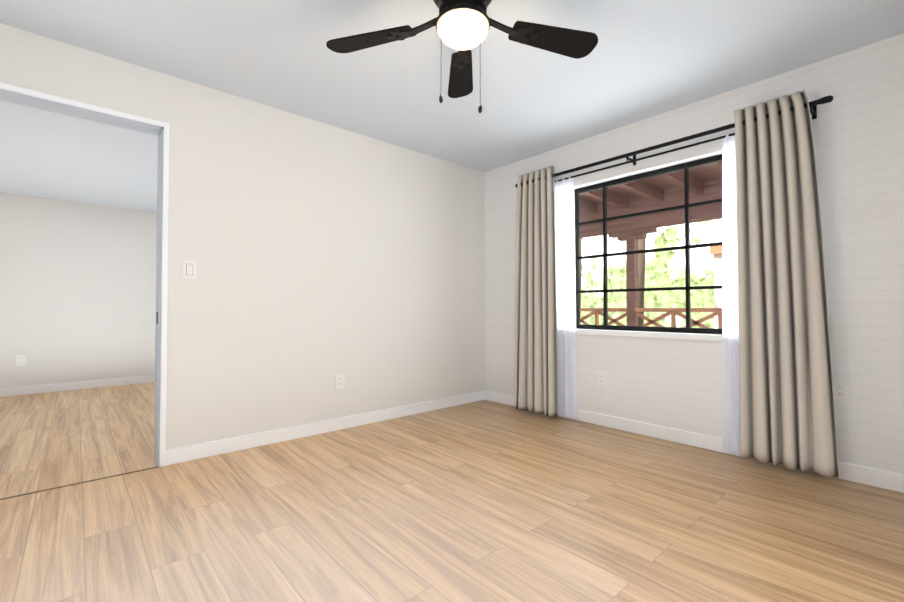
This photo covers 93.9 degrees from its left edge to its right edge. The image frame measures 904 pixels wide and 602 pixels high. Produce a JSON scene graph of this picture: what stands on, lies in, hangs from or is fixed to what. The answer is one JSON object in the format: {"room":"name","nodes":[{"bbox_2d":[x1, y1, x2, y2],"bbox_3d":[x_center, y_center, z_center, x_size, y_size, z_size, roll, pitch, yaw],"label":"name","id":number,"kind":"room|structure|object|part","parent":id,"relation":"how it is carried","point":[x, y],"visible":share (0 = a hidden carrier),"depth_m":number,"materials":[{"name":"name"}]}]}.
{"room":"empty bedroom","nodes":[
{"label":"empty bedroom","id":0,"kind":"room"},
{"bbox_2d":[0,192,156,387],"bbox_3d":[-3.918,-0.054,5.751,6.750,2.260,0.200,1,-1,-42],"label":"wall","id":1,"kind":"structure","parent":0,"point":[77,291],"depth_m":5.07,"materials":[{"name":"white paint"}]},
{"bbox_2d":[16,355,25,365],"bbox_3d":[-4.859,0.671,4.757,0.075,0.118,0.011,1,-1,-42],"label":"outlet","id":2,"kind":"object","parent":1,"relation":"attached to","point":[20,360],"visible":1,"depth_m":4.75,"materials":[{"name":"white plastic"}]},
{"bbox_2d":[0,375,154,396],"bbox_3d":[-3.847,1.027,5.652,6.350,0.095,0.014,1,-1,-42],"label":"baseboard","id":3,"kind":"structure","parent":1,"relation":"attached to","point":[32,389],"depth_m":5.04,"materials":[{"name":"white wood"}]},
{"bbox_2d":[0,100,157,211],"bbox_3d":[-2.750,-1.258,4.464,6.750,0.100,3.710,1,-1,-42],"label":"ceiling","id":4,"kind":"structure","parent":0,"point":[47,154],"depth_m":3.67,"materials":[{"name":"white paint"}]},
{"bbox_2d":[0,23,484,449],"bbox_3d":[-1.394,-0.194,3.074,4.550,2.440,0.140,1,-1,-42],"label":"wall","id":5,"kind":"structure","parent":0,"point":[321,254],"depth_m":3.15,"materials":[{"name":"white paint"}]},
{"bbox_2d":[0,89,163,465],"bbox_3d":[-2.357,-0.040,2.211,1.367,2.100,0.140,1,-1,-42],"label":"lining","id":6,"kind":"object","parent":5,"relation":"attached to","point":[44,104],"visible":1,"depth_m":2.60,"materials":[{"name":"grey paint"}]},
{"bbox_2d":[0,82,169,466],"bbox_3d":[-2.357,-0.054,2.212,1.427,2.130,0.172,1,-1,-42],"label":"door frame","id":7,"kind":"structure","parent":5,"relation":"attached to","point":[165,215],"depth_m":2.60,"materials":[{"name":"white"}]},
{"bbox_2d":[183,260,195,278],"bbox_3d":[-1.686,-0.202,2.711,0.075,0.118,0.012,1,-1,-42],"label":"light switch","id":8,"kind":"object","parent":5,"relation":"attached to","point":[189,269],"visible":1,"depth_m":2.71,"materials":[{"name":"white plastic"}]},
{"bbox_2d":[165,391,484,465],"bbox_3d":[-0.715,0.988,3.555,2.839,0.095,0.014,1,-1,-42],"label":"baseboard","id":9,"kind":"structure","parent":5,"relation":"attached to","point":[199,451],"depth_m":3.19,"materials":[{"name":"white wood"}]},
{"bbox_2d":[335,373,343,388],"bbox_3d":[-0.902,0.646,3.396,0.075,0.118,0.011,1,-1,-42],"label":"outlet","id":10,"kind":"object","parent":5,"relation":"attached to","point":[338,381],"visible":1,"depth_m":3.39,"materials":[{"name":"white plastic"}]},
{"bbox_2d":[0,382,903,601],"bbox_3d":[-1.538,1.051,3.063,6.750,0.050,7.350,1,-1,-42],"label":"floor","id":11,"kind":"structure","parent":0,"point":[484,501],"depth_m":1.96,"materials":[{"name":"brown wood"}]},
{"bbox_2d":[0,466,158,499],"bbox_3d":[-2.306,1.008,2.135,1.367,0.003,0.014,1,-1,-42],"label":"threshold strip","id":12,"kind":"object","parent":11,"relation":"on","point":[77,483],"visible":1,"depth_m":2.33,"materials":[{"name":"brown wood"}]},
{"bbox_2d":[0,0,903,172],"bbox_3d":[-0.139,-1.486,1.872,4.790,0.100,3.640,1,-1,-42],"label":"ceiling","id":13,"kind":"structure","parent":0,"point":[644,59],"depth_m":2.45,"materials":[{"name":"white paint"}]},
{"bbox_2d":[326,0,597,112],"bbox_3d":[0.058,-1.125,1.798,1.287,0.624,1.267,1,-1,-42],"label":"ceiling fan","id":14,"kind":"object","parent":13,"relation":"hanging from","point":[462,27],"visible":1,"depth_m":1.93,"materials":[{"name":"black wood"}]},
{"bbox_3d":[0.047,-1.329,1.841,0.292,0.215,0.292,1,-1,-42],"label":"motor","id":15,"kind":"part","parent":14,"relation":"part of","materials":[{"name":"black metal"}]},
{"bbox_3d":[0.047,-1.157,1.838,0.226,0.078,0.226,1,-1,-42],"label":"globe","id":16,"kind":"part","parent":14,"relation":"part of","materials":[{"name":"white glass"}]},
{"bbox_2d":[484,33,903,473],"bbox_3d":[1.558,-0.188,3.363,0.240,2.440,3.640,1,-1,-42],"label":"brick wall","id":17,"kind":"structure","parent":0,"point":[858,128],"depth_m":2.48,"materials":[{"name":"white brick"}]},
{"bbox_2d":[597,371,605,386],"bbox_3d":[1.244,0.648,3.511,0.011,0.118,0.075,1,-1,-42],"label":"outlet","id":18,"kind":"object","parent":17,"relation":"attached to","point":[602,378],"visible":1,"depth_m":3.51,"materials":[{"name":"white plastic"}]},
{"bbox_2d":[574,154,721,333],"bbox_3d":[1.526,-0.383,3.365,0.040,1.270,1.920,1,-1,-42],"label":"window","id":19,"kind":"structure","parent":17,"relation":"in","point":[687,206],"depth_m":3.33,"materials":[{"name":"black metal"}]},
{"bbox_2d":[576,329,721,340],"bbox_3d":[1.472,0.260,3.305,0.105,0.042,1.922,1,-1,-42],"label":"window sill","id":20,"kind":"structure","parent":17,"relation":"attached to","point":[689,336],"depth_m":3.18,"materials":[{"name":"white wood"}]},
{"bbox_2d":[515,95,832,187],"bbox_3d":[1.416,-1.110,3.251,0.144,0.085,2.282,1,-1,-42],"label":"curtain rod","id":21,"kind":"object","parent":17,"relation":"attached to","point":[815,103],"visible":0.58,"depth_m":3.03,"materials":[{"name":"black metal"}]},
{"bbox_2d":[515,165,557,416],"bbox_3d":[0.771,-0.090,3.867,0.077,2.223,0.496,1,-1,-42],"label":"curtain","id":22,"kind":"object","parent":21,"relation":"hanging from","point":[536,358],"visible":1,"depth_m":3.84,"materials":[{"name":"beige fabric"}]},
{"bbox_2d":[555,176,576,419],"bbox_3d":[0.909,-0.034,3.843,0.023,2.125,0.505,1,-1,-42],"label":"sheer curtain","id":23,"kind":"object","parent":21,"relation":"hanging from","point":[566,285],"visible":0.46,"depth_m":3.73,"materials":[{"name":"white fabric"}]},
{"bbox_2d":[722,133,739,454],"bbox_3d":[1.965,-0.060,2.659,0.023,2.117,0.483,1,-1,-42],"label":"sheer curtain","id":24,"kind":"object","parent":21,"relation":"hanging from","point":[730,395],"visible":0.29,"depth_m":2.80,"materials":[{"name":"white fabric"}]},
{"bbox_2d":[734,90,838,477],"bbox_3d":[1.977,-0.123,2.519,0.065,2.208,0.466,1,-1,-42],"label":"curtain","id":25,"kind":"object","parent":21,"relation":"hanging from","point":[787,414],"visible":1,"depth_m":2.51,"materials":[{"name":"beige fabric"}]},
{"bbox_2d":[485,391,903,492],"bbox_3d":[1.444,0.983,3.279,0.014,0.095,3.300,1,-1,-42],"label":"baseboard","id":26,"kind":"structure","parent":17,"relation":"attached to","point":[893,481],"depth_m":3.00,"materials":[{"name":"white wood"}]},
{"bbox_2d":[833,380,849,401],"bbox_3d":[2.226,0.514,2.413,0.011,0.118,0.075,1,-1,-42],"label":"outlet","id":27,"kind":"object","parent":17,"relation":"attached to","point":[844,391],"visible":0.81,"depth_m":2.41,"materials":[{"name":"white plastic"}]},
{"label":"outside","id":28,"kind":"structure","parent":0,"visible":0},
{"bbox_3d":[16.243,1.665,18.686,37.400,0.100,60.000,1,-1,-42],"label":"ground","id":29,"kind":"structure","parent":28,"visible":0},
{"bbox_2d":[579,238,581,323],"bbox_3d":[3.347,-1.183,10.991,1.469,5.321,0.298,-1,-1,42],"label":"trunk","id":30,"kind":"object","parent":29,"relation":"on","point":[580,240],"depth_m":10.94,"materials":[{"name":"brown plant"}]},
{"bbox_2d":[638,239,645,325],"bbox_3d":[3.999,-1.223,8.758,1.459,5.319,0.259,-1,-1,42],"label":"post","id":31,"kind":"object","parent":29,"relation":"on","point":[641,262],"depth_m":8.72,"materials":[{"name":"brown wood"}]},
{"bbox_2d":[574,161,721,332],"bbox_3d":[1.488,-0.053,5.550,2.550,2.750,12.000,1,-1,-42],"label":"porch","id":32,"kind":"object","parent":29,"relation":"on","point":[629,235],"depth_m":5.35,"materials":[{"name":"brown wood"}]},
{"bbox_3d":[2.067,0.631,6.053,0.070,1.060,12.000,1,-1,-42],"label":"railing","id":33,"kind":"part","parent":32,"relation":"part of","materials":[{"name":"brown wood"}]},
{"bbox_2d":[581,219,721,333],"bbox_3d":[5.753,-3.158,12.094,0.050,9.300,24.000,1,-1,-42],"label":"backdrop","id":34,"kind":"object","parent":29,"relation":"on","point":[613,246],"depth_m":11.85,"materials":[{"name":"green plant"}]},
{"bbox_2d":[710,246,721,328],"bbox_3d":[7.370,0.050,8.907,0.700,2.767,3.200,1,-1,-42],"label":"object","id":35,"kind":"structure","parent":29,"relation":"on","point":[718,275],"depth_m":9.84,"materials":[{"name":"white paint"}]}
]}

